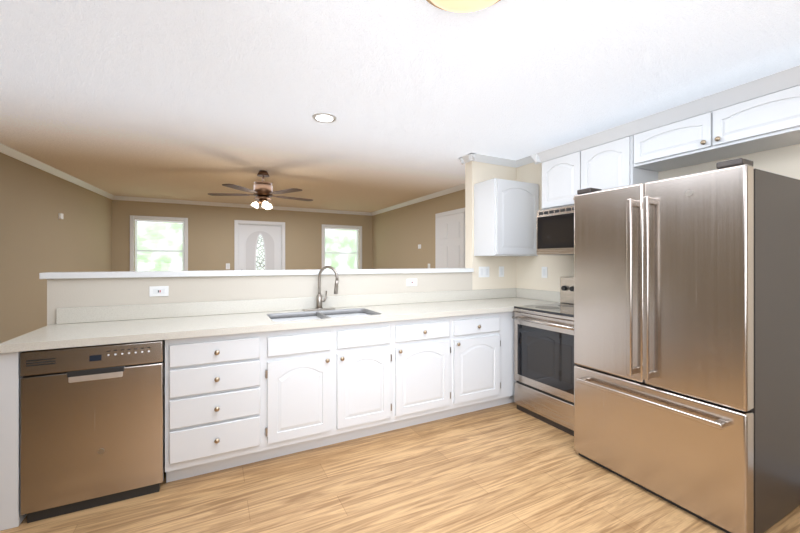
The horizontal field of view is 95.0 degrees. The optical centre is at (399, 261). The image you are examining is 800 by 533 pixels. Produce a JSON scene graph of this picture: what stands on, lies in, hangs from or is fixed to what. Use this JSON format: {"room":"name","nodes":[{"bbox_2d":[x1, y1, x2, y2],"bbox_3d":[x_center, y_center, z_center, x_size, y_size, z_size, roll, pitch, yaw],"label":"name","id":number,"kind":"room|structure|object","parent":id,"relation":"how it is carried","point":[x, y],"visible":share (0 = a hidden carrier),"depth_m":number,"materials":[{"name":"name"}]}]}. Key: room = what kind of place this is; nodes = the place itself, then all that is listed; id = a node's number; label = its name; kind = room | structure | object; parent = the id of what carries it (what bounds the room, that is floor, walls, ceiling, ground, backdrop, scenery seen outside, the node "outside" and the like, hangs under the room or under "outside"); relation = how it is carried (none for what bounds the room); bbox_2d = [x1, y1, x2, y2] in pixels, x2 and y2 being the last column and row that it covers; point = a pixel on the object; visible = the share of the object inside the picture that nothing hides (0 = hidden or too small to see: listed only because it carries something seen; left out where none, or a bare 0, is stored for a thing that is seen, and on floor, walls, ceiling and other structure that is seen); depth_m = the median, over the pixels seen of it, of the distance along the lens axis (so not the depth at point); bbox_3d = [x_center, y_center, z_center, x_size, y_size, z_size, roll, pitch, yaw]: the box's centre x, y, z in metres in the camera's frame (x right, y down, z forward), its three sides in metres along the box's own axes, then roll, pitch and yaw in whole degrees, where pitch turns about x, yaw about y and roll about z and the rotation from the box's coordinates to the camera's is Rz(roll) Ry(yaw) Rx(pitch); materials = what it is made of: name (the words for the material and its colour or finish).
{"room":"kitchen","nodes":[
{"label":"kitchen","id":0,"kind":"room"},
{"bbox_2d":[0,152,111,342],"bbox_3d":[-3.324,0.090,1.943,0.120,2.440,9.518,0,0,-21],"label":"wall","id":1,"kind":"structure","parent":0,"point":[37,235],"depth_m":4.18,"materials":[{"name":"beige paint"}]},
{"bbox_2d":[0,143,114,199],"bbox_3d":[-3.276,-1.097,2.058,0.052,0.066,9.098,0,0,-21],"label":"crown molding","id":2,"kind":"structure","parent":1,"relation":"attached to","point":[16,154],"depth_m":4.34,"materials":[{"name":"white wood"}]},
{"bbox_2d":[112,200,371,271],"bbox_3d":[-2.885,0.090,7.409,4.980,2.440,0.120,0,0,-27],"label":"wall","id":3,"kind":"structure","parent":0,"point":[210,238],"depth_m":7.08,"materials":[{"name":"beige paint"}]},
{"bbox_2d":[130,215,187,270],"bbox_3d":[-4.346,-0.195,6.641,0.880,1.230,0.118,0,0,-27],"label":"window","id":4,"kind":"structure","parent":3,"relation":"in","point":[185,237],"depth_m":6.55,"materials":[{"name":"white"}]},
{"bbox_2d":[134,219,183,270],"bbox_3d":[-4.341,-0.195,6.631,0.752,1.104,0.036,0,0,-27],"label":"window blinds","id":5,"kind":"object","parent":4,"relation":"attached to","point":[161,222],"visible":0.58,"depth_m":6.62,"materials":[{"name":"white plastic"}]},
{"bbox_2d":[113,196,371,215],"bbox_3d":[-2.779,-1.097,7.366,4.830,0.066,0.052,0,0,-27],"label":"crown molding","id":6,"kind":"structure","parent":3,"relation":"attached to","point":[141,199],"depth_m":7.08,"materials":[{"name":"white wood"}]},
{"bbox_2d":[234,220,284,269],"bbox_3d":[-2.831,0.247,7.425,0.960,2.125,0.137,0,0,-27],"label":"door frame","id":7,"kind":"structure","parent":3,"relation":"in","point":[236,240],"depth_m":7.30,"materials":[{"name":"white wood"}]},
{"bbox_2d":[239,224,280,269],"bbox_3d":[-2.821,0.281,7.405,0.806,2.033,0.103,0,0,-27],"label":"front door","id":8,"kind":"structure","parent":7,"relation":"attached to","point":[259,247],"depth_m":7.39,"materials":[{"name":"white wood"}]},
{"bbox_2d":[322,224,361,268],"bbox_3d":[-1.304,-0.195,8.194,0.930,1.230,0.118,0,0,-27],"label":"window","id":9,"kind":"structure","parent":3,"relation":"in","point":[360,239],"depth_m":8.19,"materials":[{"name":"white wood"}]},
{"bbox_2d":[324,227,358,268],"bbox_3d":[-1.299,-0.195,8.184,0.802,1.104,0.036,0,0,-27],"label":"window blinds","id":10,"kind":"object","parent":9,"relation":"attached to","point":[344,253],"visible":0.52,"depth_m":8.20,"materials":[{"name":"white plastic"}]},
{"bbox_2d":[47,161,515,324],"bbox_3d":[-0.391,0.090,3.349,4.230,2.440,0.120,0,0,-27],"label":"wall","id":11,"kind":"structure","parent":0,"point":[84,292],"depth_m":3.02,"materials":[{"name":"paint"}]},
{"bbox_2d":[149,286,168,296],"bbox_3d":[-1.710,0.210,2.602,0.115,0.072,0.009,0,0,-27],"label":"outlet","id":12,"kind":"object","parent":11,"relation":"attached to","point":[154,291],"visible":1,"depth_m":2.60,"materials":[{"name":"white plastic"}]},
{"bbox_2d":[39,268,473,278],"bbox_3d":[-0.784,0.090,3.151,3.410,0.040,0.175,0,0,-27],"label":"ledge","id":13,"kind":"object","parent":11,"relation":"on","point":[83,275],"depth_m":2.79,"materials":[{"name":"white"}]},
{"bbox_2d":[56,288,515,321],"bbox_3d":[-0.439,0.349,3.242,3.947,0.102,0.019,0,0,-27],"label":"backsplash","id":14,"kind":"structure","parent":11,"relation":"attached to","point":[166,310],"depth_m":2.85,"materials":[{"name":"beige stone"}]},
{"bbox_2d":[407,279,416,285],"bbox_3d":[0.115,0.200,3.534,0.115,0.072,0.009,0,0,-27],"label":"outlet","id":15,"kind":"object","parent":11,"relation":"attached to","point":[411,282],"visible":1,"depth_m":3.53,"materials":[{"name":"white plastic"}]},
{"bbox_2d":[461,153,474,164],"bbox_3d":[0.713,-1.097,3.912,0.052,0.066,0.224,0,0,-27],"label":"crown molding","id":16,"kind":"structure","parent":11,"relation":"attached to","point":[465,159],"depth_m":3.90,"materials":[{"name":"white wood"}]},
{"bbox_2d":[479,267,488,276],"bbox_3d":[0.904,0.110,3.938,0.144,0.115,0.008,0,0,-27],"label":"light switch","id":17,"kind":"object","parent":11,"relation":"attached to","point":[483,271],"visible":1,"depth_m":3.93,"materials":[{"name":"white plastic"}]},
{"bbox_2d":[468,153,515,167],"bbox_3d":[1.028,-1.097,3.977,0.672,0.066,0.052,0,0,-27],"label":"crown molding","id":18,"kind":"structure","parent":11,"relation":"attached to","point":[494,160],"depth_m":3.96,"materials":[{"name":"white wood"}]},
{"bbox_2d":[499,266,503,276],"bbox_3d":[1.121,0.110,4.049,0.072,0.115,0.008,0,0,-27],"label":"light switch","id":19,"kind":"object","parent":11,"relation":"attached to","point":[501,271],"visible":1,"depth_m":4.04,"materials":[{"name":"white plastic"}]},
{"bbox_2d":[474,178,537,255],"bbox_3d":[1.125,-0.440,3.863,0.596,0.760,0.337,0,0,-27],"label":"upper cabinet","id":20,"kind":"object","parent":11,"relation":"attached to","point":[503,209],"depth_m":3.70,"materials":[{"name":"white wood"}]},
{"bbox_2d":[0,402,799,532],"bbox_3d":[-1.245,1.340,3.098,6.380,0.060,9.450,0,0,-27],"label":"floor","id":21,"kind":"structure","parent":0,"point":[508,468],"depth_m":2.06,"materials":[{"name":"brown wood"}]},
{"bbox_2d":[20,340,164,522],"bbox_3d":[-1.745,0.879,2.209,0.596,0.862,0.606,0,0,-27],"label":"dishwasher","id":22,"kind":"object","parent":21,"relation":"on","point":[92,426],"visible":1,"depth_m":1.93,"materials":[{"name":"grey metal"}]},
{"bbox_2d":[165,330,267,482],"bbox_3d":[-1.246,0.876,2.489,0.535,0.868,0.627,0,0,-27],"label":"base cabinet","id":23,"kind":"object","parent":21,"relation":"on","point":[250,381],"depth_m":2.21,"materials":[{"name":"white wood"}]},
{"bbox_2d":[268,322,395,458],"bbox_3d":[-0.600,0.876,2.819,0.915,0.868,0.627,0,0,-27],"label":"base cabinet","id":24,"kind":"object","parent":21,"relation":"on","point":[328,385],"depth_m":2.55,"materials":[{"name":"white wood"}]},
{"bbox_2d":[0,298,559,353],"bbox_3d":[-0.311,0.420,2.952,3.982,0.040,0.652,0,0,-27],"label":"countertop","id":25,"kind":"structure","parent":24,"relation":"on","point":[60,334],"depth_m":2.37,"materials":[{"name":"beige stone"}]},
{"bbox_2d":[268,310,375,321],"bbox_3d":[-0.576,0.519,2.799,0.840,0.225,0.470,0,0,-27],"label":"sink","id":26,"kind":"object","parent":25,"relation":"in","point":[303,313],"depth_m":2.96,"materials":[{"name":"silver metal"}]},
{"bbox_2d":[316,266,339,309],"bbox_3d":[-0.643,0.216,2.997,0.260,0.368,0.199,0,0,-27],"label":"faucet","id":27,"kind":"object","parent":25,"relation":"on","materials":[{"name":"silver metal"}]},
{"bbox_2d":[396,318,455,428],"bbox_3d":[0.046,0.876,3.148,0.535,0.868,0.627,0,0,-27],"label":"base cabinet","id":28,"kind":"object","parent":21,"relation":"on","point":[425,347],"depth_m":2.89,"materials":[{"name":"white wood"}]},
{"bbox_2d":[456,314,503,414],"bbox_3d":[0.510,0.876,3.386,0.508,0.868,0.627,0,0,-27],"label":"base cabinet","id":29,"kind":"object","parent":21,"relation":"on","point":[479,337],"depth_m":3.13,"materials":[{"name":"white wood"}]},
{"bbox_2d":[504,310,515,403],"bbox_3d":[1.097,0.876,3.685,0.809,0.868,0.627,0,0,-27],"label":"base cabinet","id":30,"kind":"object","parent":21,"relation":"on","point":[509,380],"depth_m":3.30,"materials":[{"name":"white wood"}]},
{"bbox_2d":[512,277,576,435],"bbox_3d":[1.452,0.728,3.057,0.742,1.165,0.756,0,0,-27],"label":"range","id":31,"kind":"object","parent":21,"relation":"on","point":[544,364],"visible":0.5,"depth_m":2.97,"materials":[{"name":"grey metal"}]},
{"bbox_2d":[574,158,799,532],"bbox_3d":[1.742,0.414,2.262,0.944,1.792,0.905,0,0,-27],"label":"fridge","id":32,"kind":"object","parent":21,"relation":"on","point":[687,342],"visible":1,"depth_m":1.89,"materials":[{"name":"grey metal"}]},
{"bbox_2d":[0,0,799,211],"bbox_3d":[-1.245,-1.160,3.098,6.380,0.060,9.450,0,0,-27],"label":"ceiling","id":33,"kind":"structure","parent":0,"point":[194,100],"depth_m":2.30,"materials":[{"name":"white paint"}]},
{"bbox_2d":[208,170,312,209],"bbox_3d":[-1.707,-0.894,4.611,1.267,0.471,1.246,0,0,-27],"label":"ceiling fan","id":34,"kind":"object","parent":33,"relation":"hanging from","point":[262,191],"visible":1,"depth_m":4.50,"materials":[{"name":"brown wood"}]},
{"bbox_2d":[312,113,336,122],"bbox_3d":[-0.592,-1.126,2.875,0.190,0.008,0.190,0,0,-27],"label":"recessed light","id":35,"kind":"object","parent":33,"relation":"in","point":[324,117],"visible":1,"depth_m":2.86,"materials":[{"name":"white glass"}]},
{"bbox_2d":[426,0,500,12],"bbox_3d":[0.270,-1.110,1.429,0.410,0.133,0.410,0,0,-27],"label":"kitchen ceiling light","id":36,"kind":"object","parent":33,"relation":"attached to","point":[462,6],"visible":0.96,"depth_m":1.51,"materials":[{"name":"beige glass"}]},
{"bbox_2d":[372,189,464,268],"bbox_3d":[0.466,0.090,6.453,0.120,2.440,4.870,0,0,-27],"label":"wall","id":37,"kind":"structure","parent":0,"point":[400,235],"depth_m":6.88,"materials":[{"name":"beige paint"}]},
{"bbox_2d":[371,183,464,215],"bbox_3d":[0.390,-1.097,6.414,0.052,0.066,4.630,0,0,-27],"label":"crown molding","id":38,"kind":"structure","parent":37,"relation":"attached to","point":[437,194],"depth_m":6.37,"materials":[{"name":"white wood"}]},
{"bbox_2d":[435,208,464,267],"bbox_3d":[0.746,0.260,5.658,0.102,2.100,0.850,0,0,-27],"label":"door","id":39,"kind":"structure","parent":37,"relation":"in","point":[449,239],"depth_m":5.64,"materials":[{"name":"white wood"}]},
{"bbox_2d":[516,144,799,304],"bbox_3d":[2.396,0.090,2.290,0.230,2.440,4.300,0,0,-27],"label":"wall","id":40,"kind":"structure","parent":0,"point":[784,161],"depth_m":3.60,"materials":[{"name":"beige paint"}]},
{"bbox_2d":[516,155,533,167],"bbox_3d":[2.270,-1.097,2.226,0.052,0.066,4.300,0,0,-27],"label":"crown molding","id":41,"kind":"structure","parent":40,"relation":"attached to","point":[524,161],"depth_m":4.00,"materials":[{"name":"white wood"}]},
{"bbox_2d":[516,288,559,301],"bbox_3d":[1.458,0.349,3.845,0.019,0.102,0.633,0,0,-27],"label":"backsplash","id":42,"kind":"structure","parent":40,"relation":"attached to","point":[545,296],"depth_m":3.81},
{"bbox_2d":[542,267,546,277],"bbox_3d":[1.494,0.110,3.794,0.008,0.115,0.072,0,0,-27],"label":"outlet","id":43,"kind":"object","parent":40,"relation":"attached to","point":[544,272],"visible":1,"depth_m":3.79,"materials":[{"name":"white plastic"}]},
{"bbox_2d":[534,201,573,255],"bbox_3d":[1.603,-0.266,3.132,0.404,0.408,0.752,0,0,-27],"label":"microwave","id":44,"kind":"object","parent":40,"relation":"attached to","point":[553,225],"depth_m":3.20,"materials":[{"name":"silver"}]},
{"bbox_2d":[538,129,657,208],"bbox_3d":[1.647,-0.715,3.114,0.346,0.480,0.828,0,0,-27],"label":"upper cabinet","id":45,"kind":"object","parent":40,"relation":"attached to","point":[603,163],"depth_m":2.96,"materials":[{"name":"white wood"}]},
{"bbox_2d":[630,105,730,172],"bbox_3d":[1.947,-0.823,2.528,0.346,0.265,0.480,0,0,-27],"label":"upper cabinet","id":46,"kind":"object","parent":40,"relation":"attached to","point":[678,140],"depth_m":2.46,"materials":[{"name":"white wood"}]},
{"bbox_2d":[706,73,799,156],"bbox_3d":[2.165,-0.823,2.100,0.346,0.265,0.481,0,0,-27],"label":"upper cabinet","id":47,"kind":"object","parent":40,"relation":"attached to","point":[754,116],"depth_m":2.08,"materials":[{"name":"white wood"}]},
{"label":"outside","id":48,"kind":"structure","parent":0,"visible":0},
{"bbox_2d":[138,222,354,268],"bbox_3d":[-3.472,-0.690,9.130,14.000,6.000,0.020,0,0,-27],"label":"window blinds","id":49,"kind":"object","parent":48,"point":[340,239],"depth_m":8.23,"materials":[{"name":"white plastic"}]}
]}

